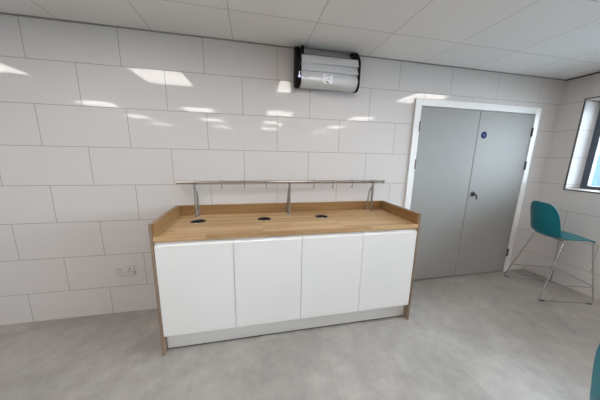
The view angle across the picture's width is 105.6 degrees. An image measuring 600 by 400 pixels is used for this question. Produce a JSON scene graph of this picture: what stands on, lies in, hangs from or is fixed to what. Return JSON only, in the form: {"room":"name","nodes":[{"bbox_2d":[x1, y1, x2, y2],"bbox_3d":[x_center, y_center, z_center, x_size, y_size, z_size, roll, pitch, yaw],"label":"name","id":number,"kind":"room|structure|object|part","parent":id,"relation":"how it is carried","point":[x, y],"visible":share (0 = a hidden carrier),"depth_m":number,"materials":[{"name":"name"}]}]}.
{"room":"staff break room","nodes":[
{"label":"staff break room","id":0,"kind":"room"},
{"bbox_2d":[0,14,564,324],"bbox_3d":[-1.393,-0.152,2.013,9.620,2.356,0.200,-1,11,-12],"label":"wall","id":1,"kind":"structure","parent":0,"point":[100,125],"depth_m":1.93,"materials":[{"name":"white tile"}]},
{"bbox_2d":[115,265,135,275],"bbox_3d":[-1.550,0.624,2.020,0.150,0.092,0.016,-1,11,-12],"label":"wall socket","id":2,"kind":"object","parent":1,"relation":"attached to","point":[124,269],"visible":1,"depth_m":2.02,"materials":[{"name":"white plastic"}]},
{"bbox_2d":[0,12,565,80],"bbox_3d":[-1.398,-1.283,1.680,9.120,0.009,0.008,-1,11,-12],"label":"trim","id":3,"kind":"structure","parent":1,"relation":"attached to","point":[4,13],"depth_m":1.84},
{"bbox_2d":[294,45,360,92],"bbox_3d":[0.237,-1.133,1.983,0.564,0.338,0.158,-1,11,-12],"label":"insect killer","id":4,"kind":"object","parent":1,"relation":"attached to","point":[313,68],"visible":1,"depth_m":1.93,"materials":[{"name":"silver plastic"}]},
{"bbox_2d":[304,48,350,58],"bbox_3d":[0.242,-1.257,1.970,0.494,0.088,0.100,-1,11,-12],"label":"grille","id":5,"kind":"object","parent":4,"relation":"attached to","point":[314,53],"depth_m":1.94,"materials":[{"name":"metal"}]},
{"bbox_2d":[404,98,541,279],"bbox_3d":[1.932,-0.058,2.720,1.652,2.030,0.253,-1,11,-12],"label":"door","id":6,"kind":"structure","parent":1,"relation":"in","point":[467,189],"depth_m":2.62,"materials":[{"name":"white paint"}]},
{"bbox_2d":[481,132,486,138],"bbox_3d":[2.041,-0.720,2.527,0.077,0.077,0.003,-1,11,-12],"label":"door sign","id":7,"kind":"object","parent":6,"relation":"attached to","point":[484,134],"visible":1,"depth_m":2.53,"materials":[{"name":"blue plastic"}]},
{"bbox_2d":[0,269,599,399],"bbox_3d":[-0.506,1.897,-1.976,9.620,0.120,9.000,-1,11,-12],"label":"floor","id":8,"kind":"structure","parent":0,"point":[487,335],"depth_m":1.67,"materials":[{"name":"concrete"}]},
{"bbox_2d":[148,205,177,355],"bbox_3d":[-1.035,0.586,1.829,0.017,0.990,0.576,-1,11,-12],"label":"end panel","id":9,"kind":"object","parent":8,"relation":"on","point":[163,339],"visible":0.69,"depth_m":1.56,"materials":[{"name":"brown wood"}]},
{"bbox_2d":[154,238,236,336],"bbox_3d":[-0.777,0.573,1.869,0.500,0.712,0.545,-1,11,-12],"label":"base cabinet","id":10,"kind":"object","parent":8,"relation":"on","point":[196,279],"visible":0.72,"depth_m":1.60,"materials":[{"name":"white laminate"}]},
{"bbox_2d":[233,235,301,326],"bbox_3d":[-0.289,0.562,1.972,0.496,0.712,0.545,-1,11,-12],"label":"base cabinet","id":11,"kind":"object","parent":8,"relation":"on","point":[267,270],"visible":0.81,"depth_m":1.71,"materials":[{"name":"white laminate"}]},
{"bbox_2d":[153,209,417,242],"bbox_3d":[-0.048,0.186,1.963,1.984,0.038,0.572,-1,11,-12],"label":"countertop","id":12,"kind":"structure","parent":11,"relation":"on","point":[245,225],"depth_m":1.82,"materials":[{"name":"brown wood"}]},
{"bbox_2d":[151,205,180,236],"bbox_3d":[-1.009,0.144,1.749,0.016,0.089,0.570,-1,11,-12],"label":"upstand","id":13,"kind":"object","parent":12,"relation":"on","point":[158,226],"visible":1,"depth_m":1.66,"materials":[{"name":"brown wood"}]},
{"bbox_2d":[190,219,205,223],"bbox_3d":[-0.828,0.208,1.854,0.122,0.074,0.122,-1,11,-12],"label":"grommet","id":14,"kind":"object","parent":12,"relation":"attached to","point":[196,221],"visible":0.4,"depth_m":1.85,"materials":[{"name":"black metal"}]},
{"bbox_2d":[257,217,270,220],"bbox_3d":[-0.306,0.197,1.964,0.122,0.074,0.122,-1,11,-12],"label":"grommet","id":15,"kind":"object","parent":12,"relation":"attached to","point":[260,218],"visible":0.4,"depth_m":1.95,"materials":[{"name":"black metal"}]},
{"bbox_2d":[180,200,380,215],"bbox_3d":[-0.104,0.071,2.216,1.949,0.090,0.020,-1,11,-12],"label":"upstand","id":16,"kind":"object","parent":12,"relation":"on","point":[211,209],"visible":0.89,"depth_m":2.18,"materials":[{"name":"brown wood"}]},
{"bbox_2d":[176,180,384,216],"bbox_3d":[-0.099,-0.031,2.150,1.930,0.316,0.066,-1,11,-12],"label":"utensil rail","id":17,"kind":"object","parent":12,"relation":"on","point":[194,182],"visible":1,"depth_m":2.11,"materials":[{"name":"silver metal"}]},
{"bbox_3d":[-0.901,-0.013,1.964,0.032,0.312,0.032,-1,11,-12],"label":"post","id":18,"kind":"part","parent":17,"relation":"part of","materials":[{"name":"silver metal"}]},
{"bbox_3d":[-0.099,-0.030,2.133,0.032,0.312,0.032,-1,11,-12],"label":"post","id":19,"kind":"part","parent":17,"relation":"part of","materials":[{"name":"silver metal"}]},
{"bbox_3d":[0.731,-0.048,2.309,0.032,0.312,0.032,-1,11,-12],"label":"post","id":20,"kind":"part","parent":17,"relation":"part of","materials":[{"name":"silver metal"}]},
{"bbox_2d":[315,215,327,217],"bbox_3d":[0.196,0.184,2.079,0.122,0.074,0.122,-1,11,-12],"label":"grommet","id":21,"kind":"object","parent":12,"relation":"attached to","point":[317,216],"visible":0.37,"depth_m":2.08,"materials":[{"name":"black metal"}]},
{"bbox_2d":[380,201,418,223],"bbox_3d":[0.916,0.103,2.155,0.016,0.089,0.570,-1,11,-12],"label":"upstand","id":22,"kind":"object","parent":12,"relation":"on","point":[411,216],"visible":1,"depth_m":2.09,"materials":[{"name":"brown wood"}]},
{"bbox_2d":[167,305,403,348],"bbox_3d":[-0.016,1.020,1.900,1.984,0.150,0.016,-1,11,-12],"label":"plinth","id":23,"kind":"object","parent":8,"relation":"on","point":[183,340],"visible":0.6,"depth_m":1.86,"materials":[{"name":"white laminate"}]},
{"bbox_2d":[300,231,363,318],"bbox_3d":[0.199,0.552,2.075,0.499,0.712,0.545,-1,11,-12],"label":"base cabinet","id":24,"kind":"object","parent":8,"relation":"on","point":[331,263],"visible":0.68,"depth_m":1.81,"materials":[{"name":"white laminate"}]},
{"bbox_2d":[358,229,416,310],"bbox_3d":[0.680,0.541,2.177,0.484,0.712,0.545,-1,11,-12],"label":"base cabinet","id":25,"kind":"object","parent":8,"relation":"on","point":[387,255],"visible":0.58,"depth_m":1.91,"materials":[{"name":"white laminate"}]},
{"bbox_2d":[381,200,420,319],"bbox_3d":[0.925,0.544,2.243,0.017,0.990,0.576,-1,11,-12],"label":"end panel","id":26,"kind":"object","parent":8,"relation":"on","point":[406,307],"visible":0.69,"depth_m":1.99,"materials":[{"name":"brown wood"}]},
{"bbox_2d":[504,201,595,304],"bbox_3d":[2.790,0.524,2.494,0.510,1.004,0.513,3,11,8],"label":"bar stool","id":27,"kind":"object","parent":8,"relation":"on","point":[544,217],"visible":1,"depth_m":2.38,"materials":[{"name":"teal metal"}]},
{"bbox_3d":[2.816,0.661,2.731,0.510,0.639,0.092,3,11,8],"label":"sled leg","id":28,"kind":"part","parent":27,"relation":"part of","materials":[{"name":"silver metal"}]},
{"bbox_3d":[2.826,0.799,2.773,0.433,0.013,0.010,3,11,10],"label":"rail","id":29,"kind":"part","parent":27,"relation":"part of","materials":[{"name":"silver metal"}]},
{"bbox_3d":[2.836,0.394,2.463,0.262,0.021,0.336,3,11,8],"label":"seat frame","id":30,"kind":"part","parent":27,"relation":"part of","materials":[{"name":"teal plastic"}]},
{"bbox_3d":[2.757,0.738,2.326,0.510,0.639,0.092,3,11,8],"label":"sled leg","id":31,"kind":"part","parent":27,"relation":"part of","materials":[{"name":"silver metal"}]},
{"bbox_3d":[2.763,0.883,2.335,0.433,0.013,0.010,2,11,6],"label":"rail","id":32,"kind":"part","parent":27,"relation":"part of","materials":[{"name":"silver metal"}]},
{"bbox_2d":[590,344,599,399],"bbox_3d":[1.054,0.859,0.584,0.510,1.004,0.513,1,11,-2],"label":"bar stool","id":33,"kind":"object","parent":8,"relation":"on","point":[595,382],"visible":1,"depth_m":0.68,"materials":[{"name":"teal plastic"}]},
{"bbox_2d":[0,0,599,79],"bbox_3d":[-0.459,-0.534,-2.445,9.620,0.120,9.000,-1,11,-12],"label":"ceiling","id":34,"kind":"structure","parent":0,"point":[559,39],"depth_m":1.61,"materials":[{"name":"tile"}]},
{"bbox_2d":[524,73,599,299],"bbox_3d":[4.071,0.583,-1.249,0.290,2.356,8.600,-1,11,-12],"label":"wall","id":35,"kind":"structure","parent":0,"point":[579,212],"depth_m":2.61,"materials":[{"name":"white tile"}]},
{"bbox_2d":[563,96,599,193],"bbox_3d":[3.430,-0.429,1.661,0.288,1.002,1.957,-1,11,-12],"label":"window","id":36,"kind":"structure","parent":35,"relation":"in","point":[586,148],"depth_m":2.58,"materials":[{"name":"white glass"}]},
{"bbox_3d":[3.542,-0.431,1.685,0.060,0.980,1.935,-1,11,-12],"label":"frame","id":37,"kind":"part","parent":36,"relation":"part of","materials":[{"name":"grey metal"}]},
{"bbox_2d":[566,72,599,80],"bbox_3d":[3.947,-0.562,-1.506,0.010,0.014,8.592,-1,11,-12],"label":"trim","id":38,"kind":"structure","parent":35,"relation":"attached to","point":[596,72],"depth_m":2.48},
{"label":"outside","id":39,"kind":"structure","parent":0,"visible":0},
{"bbox_3d":[10.470,1.362,2.679,13.600,0.180,24.000,-1,11,-12],"label":"ground","id":40,"kind":"structure","parent":39,"visible":0},
{"bbox_2d":[591,152,599,186],"bbox_3d":[5.162,-0.298,5.574,0.120,1.780,4.980,-1,11,-12],"label":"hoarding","id":41,"kind":"object","parent":40,"relation":"on","point":[596,176],"visible":0.02,"depth_m":4.14,"materials":[{"name":"blue paint"}]}
]}

